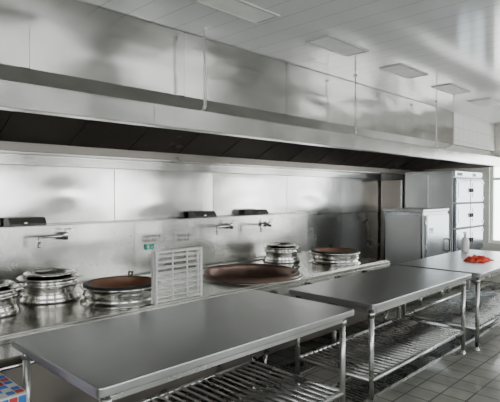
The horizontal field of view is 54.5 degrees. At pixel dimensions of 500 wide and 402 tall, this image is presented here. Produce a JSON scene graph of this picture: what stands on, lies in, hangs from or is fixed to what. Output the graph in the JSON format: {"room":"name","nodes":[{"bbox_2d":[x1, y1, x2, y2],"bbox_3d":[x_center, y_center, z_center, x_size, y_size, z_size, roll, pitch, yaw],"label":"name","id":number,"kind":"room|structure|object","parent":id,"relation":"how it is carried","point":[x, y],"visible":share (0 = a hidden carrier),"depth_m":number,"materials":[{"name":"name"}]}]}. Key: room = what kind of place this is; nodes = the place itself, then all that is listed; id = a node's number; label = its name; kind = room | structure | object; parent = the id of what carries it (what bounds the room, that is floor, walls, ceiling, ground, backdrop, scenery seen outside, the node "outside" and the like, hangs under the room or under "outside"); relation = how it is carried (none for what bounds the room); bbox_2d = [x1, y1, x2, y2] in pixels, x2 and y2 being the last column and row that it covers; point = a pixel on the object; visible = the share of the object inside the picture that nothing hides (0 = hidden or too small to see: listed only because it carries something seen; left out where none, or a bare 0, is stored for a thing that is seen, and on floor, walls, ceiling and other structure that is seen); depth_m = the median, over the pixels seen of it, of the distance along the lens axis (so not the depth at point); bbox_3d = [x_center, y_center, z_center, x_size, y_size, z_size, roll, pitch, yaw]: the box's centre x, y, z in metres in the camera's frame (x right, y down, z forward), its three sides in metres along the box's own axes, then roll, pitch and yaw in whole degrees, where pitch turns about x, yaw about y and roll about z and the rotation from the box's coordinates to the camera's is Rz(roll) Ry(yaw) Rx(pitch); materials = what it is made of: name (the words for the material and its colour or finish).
{"room":"commercial kitchen","nodes":[
{"label":"commercial kitchen","id":0,"kind":"room"},
{"bbox_2d":[77,0,499,123],"bbox_3d":[1.695,-1.330,3.043,7.270,0.100,12.150,1,1,44],"label":"ceiling","id":1,"kind":"structure","parent":0,"point":[456,42],"depth_m":3.81,"materials":[{"name":"white paint"}]},
{"bbox_2d":[191,0,279,24],"bbox_3d":[-0.082,-1.278,3.224,0.230,0.010,0.600,1,1,44],"label":"ceiling lamp","id":2,"kind":"object","parent":1,"relation":"attached to","point":[240,9],"depth_m":3.24,"materials":[{"name":"white plastic"}]},
{"bbox_2d":[0,0,499,178],"bbox_3d":[-0.158,-0.814,4.833,1.610,0.988,11.300,1,1,44],"label":"exhaust hood","id":3,"kind":"object","parent":1,"relation":"attached to","point":[82,84],"visible":1,"depth_m":4.07,"materials":[{"name":"silver metal"}]},
{"bbox_2d":[305,35,368,56],"bbox_3d":[0.737,-1.292,4.060,0.230,0.010,0.600,1,1,44],"label":"ceiling lamp","id":4,"kind":"object","parent":1,"relation":"attached to","point":[327,42],"depth_m":4.04,"materials":[{"name":"white plastic"}]},
{"bbox_2d":[379,63,427,78],"bbox_3d":[1.557,-1.306,4.895,0.230,0.010,0.600,1,1,44],"label":"ceiling lamp","id":5,"kind":"object","parent":1,"relation":"attached to","point":[401,70],"depth_m":4.89,"materials":[{"name":"white plastic"}]},
{"bbox_2d":[431,83,470,94],"bbox_3d":[2.383,-1.320,5.738,0.230,0.010,0.600,1,1,44],"label":"ceiling lamp","id":6,"kind":"object","parent":1,"relation":"attached to","point":[452,89],"depth_m":5.73,"materials":[{"name":"white plastic"}]},
{"bbox_2d":[468,98,499,106],"bbox_3d":[3.202,-1.329,6.573,0.300,0.020,0.600,1,1,44],"label":"ceiling lamp","id":7,"kind":"object","parent":1,"relation":"attached to","point":[484,102],"depth_m":6.50,"materials":[{"name":"white plastic"}]},
{"bbox_2d":[156,280,499,401],"bbox_3d":[1.695,1.599,3.091,7.270,0.100,12.150,1,1,44],"label":"floor","id":8,"kind":"structure","parent":0,"point":[474,376],"depth_m":4.32,"materials":[{"name":"tile"}]},
{"bbox_2d":[0,372,27,401],"bbox_3d":[-1.323,1.245,2.398,0.383,0.632,0.303,1,1,44],"label":"carton","id":9,"kind":"object","parent":8,"relation":"on","point":[10,391],"visible":1,"depth_m":2.37,"materials":[{"name":"multicoloured cardboard"}]},
{"bbox_2d":[12,290,353,401],"bbox_3d":[-0.295,1.151,3.011,0.990,0.800,1.920,1,1,44],"label":"work table","id":10,"kind":"object","parent":8,"relation":"on","point":[109,360],"visible":1,"depth_m":2.78,"materials":[{"name":"silver metal"}]},
{"bbox_2d":[0,164,380,259],"bbox_3d":[-1.233,0.533,4.971,0.030,1.930,10.160,1,1,44],"label":"wall","id":11,"kind":"structure","parent":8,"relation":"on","point":[341,212],"depth_m":5.50,"materials":[{"name":"silver metal"}]},
{"bbox_2d":[0,209,389,401],"bbox_3d":[-1.093,0.837,4.027,1.440,1.393,6.600,1,1,44],"label":"stove","id":12,"kind":"object","parent":8,"relation":"on","point":[232,260],"visible":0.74,"depth_m":4.51,"materials":[{"name":"silver metal"}]},
{"bbox_2d":[0,279,22,317],"bbox_3d":[-1.793,0.663,3.296,0.427,0.212,0.427,0,1,-4],"label":"stock pot","id":13,"kind":"object","parent":12,"relation":"on","point":[9,306],"visible":1,"depth_m":3.25,"materials":[{"name":"metal"}]},
{"bbox_2d":[14,268,82,304],"bbox_3d":[-1.565,0.655,3.786,0.472,0.212,0.472,0,1,-12],"label":"stock pot","id":14,"kind":"object","parent":12,"relation":"on","point":[51,285],"visible":0.96,"depth_m":3.62,"materials":[{"name":"metal"}]},
{"bbox_2d":[37,228,70,247],"bbox_3d":[-1.681,0.308,4.118,0.113,0.148,0.342,1,1,30],"label":"faucet","id":15,"kind":"object","parent":12,"relation":"attached to","point":[62,235],"visible":1,"depth_m":4.12,"materials":[{"name":"silver metal"}]},
{"bbox_2d":[80,271,161,308],"bbox_3d":[-0.992,0.684,3.743,0.610,0.190,0.610,1,1,44],"label":"wok","id":16,"kind":"object","parent":12,"relation":"on","point":[113,292],"depth_m":3.52,"materials":[{"name":"silver metal"}]},
{"bbox_2d":[151,246,202,304],"bbox_3d":[-0.544,0.557,3.680,0.072,0.388,0.440,1,1,44],"label":"rack","id":17,"kind":"object","parent":12,"relation":"on","point":[154,254],"visible":1,"depth_m":3.65,"materials":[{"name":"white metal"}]},
{"bbox_2d":[216,220,234,234],"bbox_3d":[-0.308,0.295,5.517,0.112,0.148,0.378,1,1,31],"label":"faucet","id":18,"kind":"object","parent":12,"relation":"attached to","point":[227,225],"visible":1,"depth_m":5.55,"materials":[{"name":"silver metal"}]},
{"bbox_2d":[260,219,272,231],"bbox_3d":[0.171,0.297,6.007,0.114,0.148,0.333,1,1,29],"label":"faucet","id":19,"kind":"object","parent":12,"relation":"attached to","point":[265,224],"visible":1,"depth_m":6.07,"materials":[{"name":"silver metal"}]},
{"bbox_2d":[263,242,299,263],"bbox_3d":[0.381,0.621,5.856,0.449,0.212,0.449,0,1,-4],"label":"stock pot","id":20,"kind":"object","parent":12,"relation":"on","point":[278,252],"visible":1,"depth_m":5.69,"materials":[{"name":"metal"}]},
{"bbox_2d":[309,245,360,264],"bbox_3d":[1.017,0.650,5.820,0.620,0.190,0.620,1,1,44],"label":"wok","id":21,"kind":"object","parent":12,"relation":"on","point":[329,255],"depth_m":5.60,"materials":[{"name":"silver metal"}]},
{"bbox_2d":[192,284,499,401],"bbox_3d":[0.315,1.523,4.303,0.230,0.012,11.350,1,1,44],"label":"floor drain grate","id":22,"kind":"object","parent":8,"relation":"on","point":[304,367],"visible":0.25,"depth_m":4.35,"materials":[{"name":"silver metal"}]},
{"bbox_2d":[288,265,471,401],"bbox_3d":[1.258,1.127,4.430,0.820,0.800,1.880,1,1,44],"label":"work table","id":23,"kind":"object","parent":8,"relation":"on","point":[372,292],"visible":0.94,"depth_m":4.20,"materials":[{"name":"silver metal"}]},
{"bbox_2d":[324,319,499,401],"bbox_3d":[2.613,1.500,5.726,0.350,0.012,5.400,1,1,44],"label":"floor drain grate","id":24,"kind":"object","parent":8,"relation":"on","point":[356,390],"visible":0.42,"depth_m":4.34,"materials":[{"name":"silver metal"}]},
{"bbox_2d":[382,207,449,304],"bbox_3d":[2.554,0.796,7.355,0.719,1.365,0.890,1,1,44],"label":"cabinet","id":25,"kind":"object","parent":8,"relation":"on","point":[410,233],"visible":0.66,"depth_m":7.07,"materials":[{"name":"metal"}]},
{"bbox_2d":[405,170,483,291],"bbox_3d":[3.392,0.481,8.422,0.905,1.960,1.236,1,1,44],"label":"refrigerator","id":26,"kind":"object","parent":8,"relation":"on","point":[461,192],"visible":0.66,"depth_m":8.01,"materials":[{"name":"metal"}]},
{"bbox_2d":[397,249,499,350],"bbox_3d":[2.696,1.103,5.883,0.920,0.800,2.050,1,1,44],"label":"work table","id":27,"kind":"object","parent":8,"relation":"on","point":[482,308],"visible":0.7,"depth_m":5.50,"materials":[{"name":"silver metal"}]},
{"bbox_2d":[461,231,468,251],"bbox_3d":[2.926,0.553,6.594,0.100,0.275,0.100,0,1,-3],"label":"spray bottle","id":28,"kind":"object","parent":27,"relation":"on","point":[465,241],"visible":1,"depth_m":6.56,"materials":[{"name":"white plastic"}]},
{"bbox_2d":[463,254,493,262],"bbox_3d":[2.701,0.663,5.731,0.268,0.082,0.392,1,1,44],"label":"red dishcloth","id":29,"kind":"object","parent":27,"relation":"on","point":[481,259],"visible":1,"depth_m":5.65,"materials":[{"name":"fabric"}]},
{"bbox_2d":[381,180,402,259],"bbox_3d":[2.455,0.551,8.414,0.380,1.820,0.050,1,1,44],"label":"wall","id":30,"kind":"structure","parent":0,"point":[391,190],"depth_m":8.41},
{"bbox_2d":[381,174,404,207],"bbox_3d":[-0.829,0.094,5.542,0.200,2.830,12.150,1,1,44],"label":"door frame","id":31,"kind":"structure","parent":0,"point":[383,176],"depth_m":9.04,"materials":[{"name":"metal"}]},
{"bbox_2d":[424,124,499,282],"bbox_3d":[5.878,0.064,7.333,6.870,2.830,0.200,1,1,44],"label":"wall","id":32,"kind":"structure","parent":0,"point":[486,171],"depth_m":8.76,"materials":[{"name":"tile"}]},
{"bbox_2d":[490,167,499,242],"bbox_3d":[5.103,-0.058,8.091,2.040,1.650,0.060,1,1,44],"label":"window","id":33,"kind":"structure","parent":32,"relation":"in","point":[493,178],"depth_m":8.77,"materials":[{"name":"white metal"}]},
{"bbox_2d":[453,112,494,150],"bbox_3d":[3.656,-1.117,8.069,0.200,0.488,1.828,1,1,44],"label":"wall","id":34,"kind":"structure","parent":0,"point":[468,131],"depth_m":7.91,"materials":[{"name":"tile"}]}
]}

